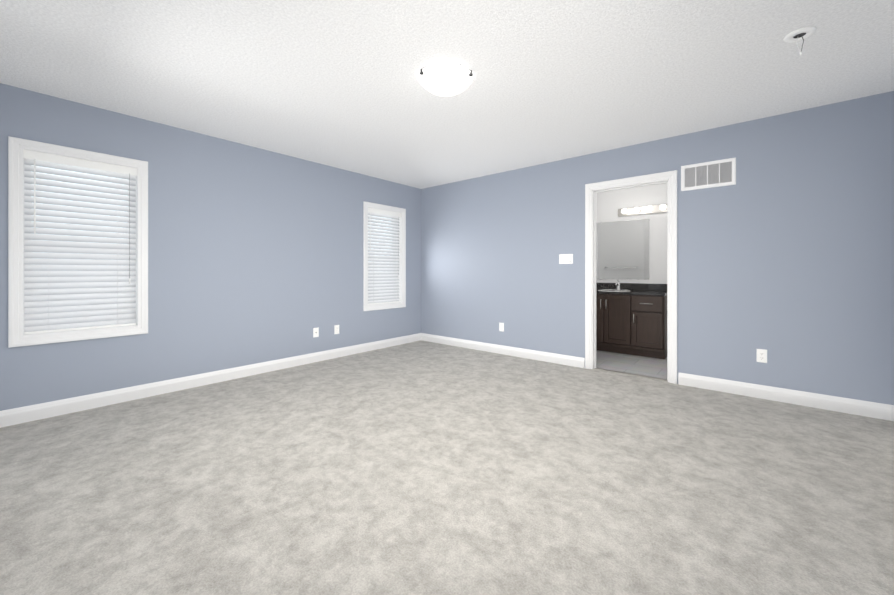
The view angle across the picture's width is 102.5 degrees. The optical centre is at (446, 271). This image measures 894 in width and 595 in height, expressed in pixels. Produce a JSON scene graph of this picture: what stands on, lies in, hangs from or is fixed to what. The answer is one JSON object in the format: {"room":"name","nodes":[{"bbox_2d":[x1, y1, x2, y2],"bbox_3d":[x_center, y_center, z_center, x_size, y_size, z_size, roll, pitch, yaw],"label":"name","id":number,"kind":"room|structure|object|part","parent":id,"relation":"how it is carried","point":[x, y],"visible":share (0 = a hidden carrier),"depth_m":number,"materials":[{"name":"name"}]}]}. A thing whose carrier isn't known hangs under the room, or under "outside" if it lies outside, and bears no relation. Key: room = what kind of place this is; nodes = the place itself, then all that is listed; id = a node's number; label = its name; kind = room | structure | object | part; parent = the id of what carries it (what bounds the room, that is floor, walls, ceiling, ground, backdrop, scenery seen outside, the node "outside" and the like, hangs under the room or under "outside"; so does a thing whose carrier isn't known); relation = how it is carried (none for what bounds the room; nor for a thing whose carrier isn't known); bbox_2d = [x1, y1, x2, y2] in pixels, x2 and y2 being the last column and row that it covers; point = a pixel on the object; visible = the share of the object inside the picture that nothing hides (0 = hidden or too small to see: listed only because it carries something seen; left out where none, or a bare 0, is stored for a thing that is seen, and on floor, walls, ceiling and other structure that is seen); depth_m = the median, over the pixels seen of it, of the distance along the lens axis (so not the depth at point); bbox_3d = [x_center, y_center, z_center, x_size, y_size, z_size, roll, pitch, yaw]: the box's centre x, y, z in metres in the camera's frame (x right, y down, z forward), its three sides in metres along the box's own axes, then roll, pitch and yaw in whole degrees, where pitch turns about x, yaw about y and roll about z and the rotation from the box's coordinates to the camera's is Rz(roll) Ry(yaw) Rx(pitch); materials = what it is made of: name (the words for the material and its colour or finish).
{"room":"empty bedroom","nodes":[
{"label":"empty bedroom","id":0,"kind":"room"},
{"bbox_2d":[0,83,420,410],"bbox_3d":[-1.992,-0.120,4.092,0.200,2.440,4.880,0,0,40],"label":"wall","id":1,"kind":"structure","parent":0,"point":[255,255],"depth_m":3.58,"materials":[{"name":"blue paint"}]},
{"bbox_2d":[8,136,147,347],"bbox_3d":[-2.950,-0.215,2.918,0.191,1.510,0.780,0,0,40],"label":"window","id":2,"kind":"structure","parent":1,"relation":"in","point":[16,147],"depth_m":2.71,"materials":[{"name":"white wood"}]},
{"bbox_3d":[-2.959,-0.215,2.925,0.169,1.380,0.650,0,0,40],"label":"window sash","id":3,"kind":"part","parent":2,"relation":"part of","materials":[{"name":"white plastic"}]},
{"bbox_2d":[23,149,136,334],"bbox_3d":[-2.923,-0.220,2.895,0.074,1.363,0.644,0,0,40],"label":"window blind","id":4,"kind":"object","parent":2,"relation":"attached to","point":[64,290],"visible":0.94,"depth_m":2.87,"materials":[{"name":"white plastic"}]},
{"bbox_2d":[0,333,420,427],"bbox_3d":[-1.884,1.042,4.053,0.016,0.115,4.560,0,0,40],"label":"baseboard","id":5,"kind":"structure","parent":1,"relation":"attached to","point":[15,416],"depth_m":3.29,"materials":[{"name":"white wood"}]},
{"bbox_2d":[313,327,318,337],"bbox_3d":[-1.603,0.740,4.392,0.007,0.115,0.070,0,0,40],"label":"jack","id":6,"kind":"object","parent":1,"relation":"attached to","point":[315,332],"visible":1,"depth_m":4.39,"materials":[{"name":"white plastic"}]},
{"bbox_2d":[334,325,338,333],"bbox_3d":[-1.416,0.740,4.613,0.008,0.115,0.070,0,0,40],"label":"electrical outlet","id":7,"kind":"object","parent":1,"relation":"attached to","point":[336,329],"visible":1,"depth_m":4.61,"materials":[{"name":"white plastic"}]},
{"bbox_2d":[363,201,405,310],"bbox_3d":[-0.956,-0.215,5.279,0.191,1.510,0.780,0,0,40],"label":"window","id":8,"kind":"structure","parent":1,"relation":"in","point":[366,205],"depth_m":5.12,"materials":[{"name":"white wood"}]},
{"bbox_2d":[368,207,400,304],"bbox_3d":[-0.929,-0.221,5.256,0.074,1.363,0.644,0,0,40],"label":"window blind","id":9,"kind":"object","parent":8,"relation":"attached to","point":[383,287],"visible":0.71,"depth_m":5.26,"materials":[{"name":"white plastic"}]},
{"bbox_3d":[-0.964,-0.215,5.286,0.169,1.380,0.650,0,0,40],"label":"window sash","id":10,"kind":"part","parent":8,"relation":"part of","materials":[{"name":"white plastic"}]},
{"bbox_2d":[0,340,893,594],"bbox_3d":[0.624,1.175,1.843,7.100,0.150,4.820,0,0,40],"label":"floor carpet","id":11,"kind":"object","parent":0,"point":[420,467],"visible":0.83,"depth_m":1.82,"materials":[{"name":"grey carpet"}]},
{"bbox_2d":[0,0,893,188],"bbox_3d":[1.140,-1.415,2.453,7.100,0.150,6.420,0,0,40],"label":"ceiling","id":12,"kind":"structure","parent":0,"point":[334,83],"depth_m":2.36,"materials":[{"name":"white paint"}]},
{"bbox_2d":[418,61,473,96],"bbox_3d":[-0.009,-1.281,2.454,0.386,0.118,0.383,0,0,40],"label":"dome light","id":13,"kind":"object","parent":12,"relation":"attached to","point":[445,79],"visible":1,"depth_m":2.36,"materials":[{"name":"white glass"}]},
{"bbox_2d":[784,26,815,55],"bbox_3d":[1.986,-1.281,2.021,0.132,0.118,0.132,0,0,40],"label":"smoke detector","id":14,"kind":"object","parent":12,"relation":"attached to","point":[803,33],"visible":1,"depth_m":2.01,"materials":[{"name":"white plastic"}]},
{"bbox_2d":[596,350,666,378],"bbox_3d":[2.253,1.175,4.669,2.100,0.150,1.600,0,0,40],"label":"floor","id":15,"kind":"structure","parent":0,"point":[644,366],"depth_m":4.27,"materials":[{"name":"grey tile"}]},
{"bbox_2d":[596,292,666,358],"bbox_3d":[2.323,0.697,5.085,1.390,0.806,0.604,0,0,40],"label":"bathroom vanity","id":16,"kind":"object","parent":15,"relation":"on","point":[631,318],"depth_m":4.68,"materials":[{"name":"brown wood"}]},
{"bbox_2d":[644,292,666,295],"bbox_3d":[2.333,0.278,5.097,1.410,0.031,0.588,0,0,40],"label":"countertop","id":17,"kind":"structure","parent":16,"relation":"on","point":[645,293],"depth_m":4.52,"materials":[{"name":"black stone"}]},
{"bbox_2d":[596,288,635,291],"bbox_3d":[2.352,0.317,5.050,0.398,0.125,0.568,0,0,40],"label":"sink","id":18,"kind":"object","parent":17,"relation":"in","point":[597,289],"depth_m":5.12,"materials":[{"name":"white ceramic"}]},
{"bbox_2d":[612,280,620,289],"bbox_3d":[2.458,0.185,5.175,0.156,0.154,0.176,0,0,40],"label":"faucet","id":19,"kind":"object","parent":17,"relation":"on","point":[617,284],"depth_m":5.20,"materials":[{"name":"silver metal"}]},
{"bbox_2d":[596,183,666,283],"bbox_3d":[2.730,-0.120,5.234,1.860,2.440,0.120,0,0,40],"label":"wall","id":20,"kind":"structure","parent":0,"point":[609,204],"depth_m":5.06,"materials":[{"name":"white paint"}]},
{"bbox_2d":[596,219,649,279],"bbox_3d":[2.543,-0.323,5.306,0.800,0.867,0.010,0,0,40],"label":"bathroom mirror","id":21,"kind":"object","parent":20,"relation":"attached to","point":[622,249],"visible":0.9,"depth_m":5.26,"materials":[{"name":"clear glass"}]},
{"bbox_2d":[596,284,666,291],"bbox_3d":[2.516,0.212,5.314,1.410,0.101,0.020,0,0,40],"label":"backsplash","id":22,"kind":"structure","parent":20,"relation":"attached to","point":[639,287],"depth_m":5.08,"materials":[{"name":"black stone"}]},
{"bbox_2d":[618,204,666,216],"bbox_3d":[2.757,-0.875,5.034,0.700,0.110,0.149,0,0,40],"label":"vanity light","id":23,"kind":"object","parent":20,"relation":"attached to","point":[660,208],"visible":0.98,"depth_m":5.05,"materials":[{"name":"white glass"}]},
{"bbox_2d":[421,91,893,404],"bbox_3d":[2.256,0.380,3.619,6.900,3.440,0.120,0,0,40],"label":"wall","id":24,"kind":"structure","parent":0,"point":[785,251],"depth_m":3.23,"materials":[{"name":"blue paint"}]},
{"bbox_2d":[499,323,503,331],"bbox_3d":[0.733,0.740,4.822,0.070,0.115,0.008,0,0,40],"label":"electrical outlet","id":25,"kind":"object","parent":24,"relation":"attached to","point":[501,326],"visible":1,"depth_m":4.82,"materials":[{"name":"white plastic"}]},
{"bbox_2d":[421,333,584,367],"bbox_3d":[0.575,1.042,4.950,2.615,0.115,0.016,0,0,40],"label":"baseboard","id":26,"kind":"structure","parent":24,"relation":"attached to","point":[568,360],"depth_m":4.73,"materials":[{"name":"white wood"}]},
{"bbox_2d":[559,254,572,263],"bbox_3d":[1.407,-0.155,4.249,0.165,0.115,0.012,0,0,40],"label":"switch plate","id":27,"kind":"object","parent":24,"relation":"attached to","point":[565,258],"visible":1,"depth_m":4.25,"materials":[{"name":"white plastic"}]},
{"bbox_2d":[585,170,676,383],"bbox_3d":[1.966,0.050,3.864,0.890,2.100,0.162,0,0,40],"label":"door frame","id":28,"kind":"structure","parent":24,"relation":"attached to","point":[669,178],"depth_m":3.77,"materials":[{"name":"white painted wood"}]},
{"bbox_2d":[681,157,735,190],"bbox_3d":[2.447,-0.913,3.373,0.420,0.245,0.008,0,0,40],"label":"air vent","id":29,"kind":"object","parent":24,"relation":"in","point":[716,173],"visible":1,"depth_m":3.37,"materials":[{"name":"white metal"}]},
{"bbox_2d":[757,349,766,362],"bbox_3d":[2.742,0.730,3.125,0.070,0.115,0.008,0,0,40],"label":"electrical outlet","id":30,"kind":"object","parent":24,"relation":"attached to","point":[762,355],"visible":1,"depth_m":3.12,"materials":[{"name":"white plastic"}]},
{"bbox_2d":[678,372,893,420],"bbox_3d":[2.833,1.042,3.043,1.475,0.115,0.016,0,0,40],"label":"baseboard","id":31,"kind":"structure","parent":24,"relation":"attached to","point":[850,406],"depth_m":2.99,"materials":[{"name":"white wood"}]}
]}

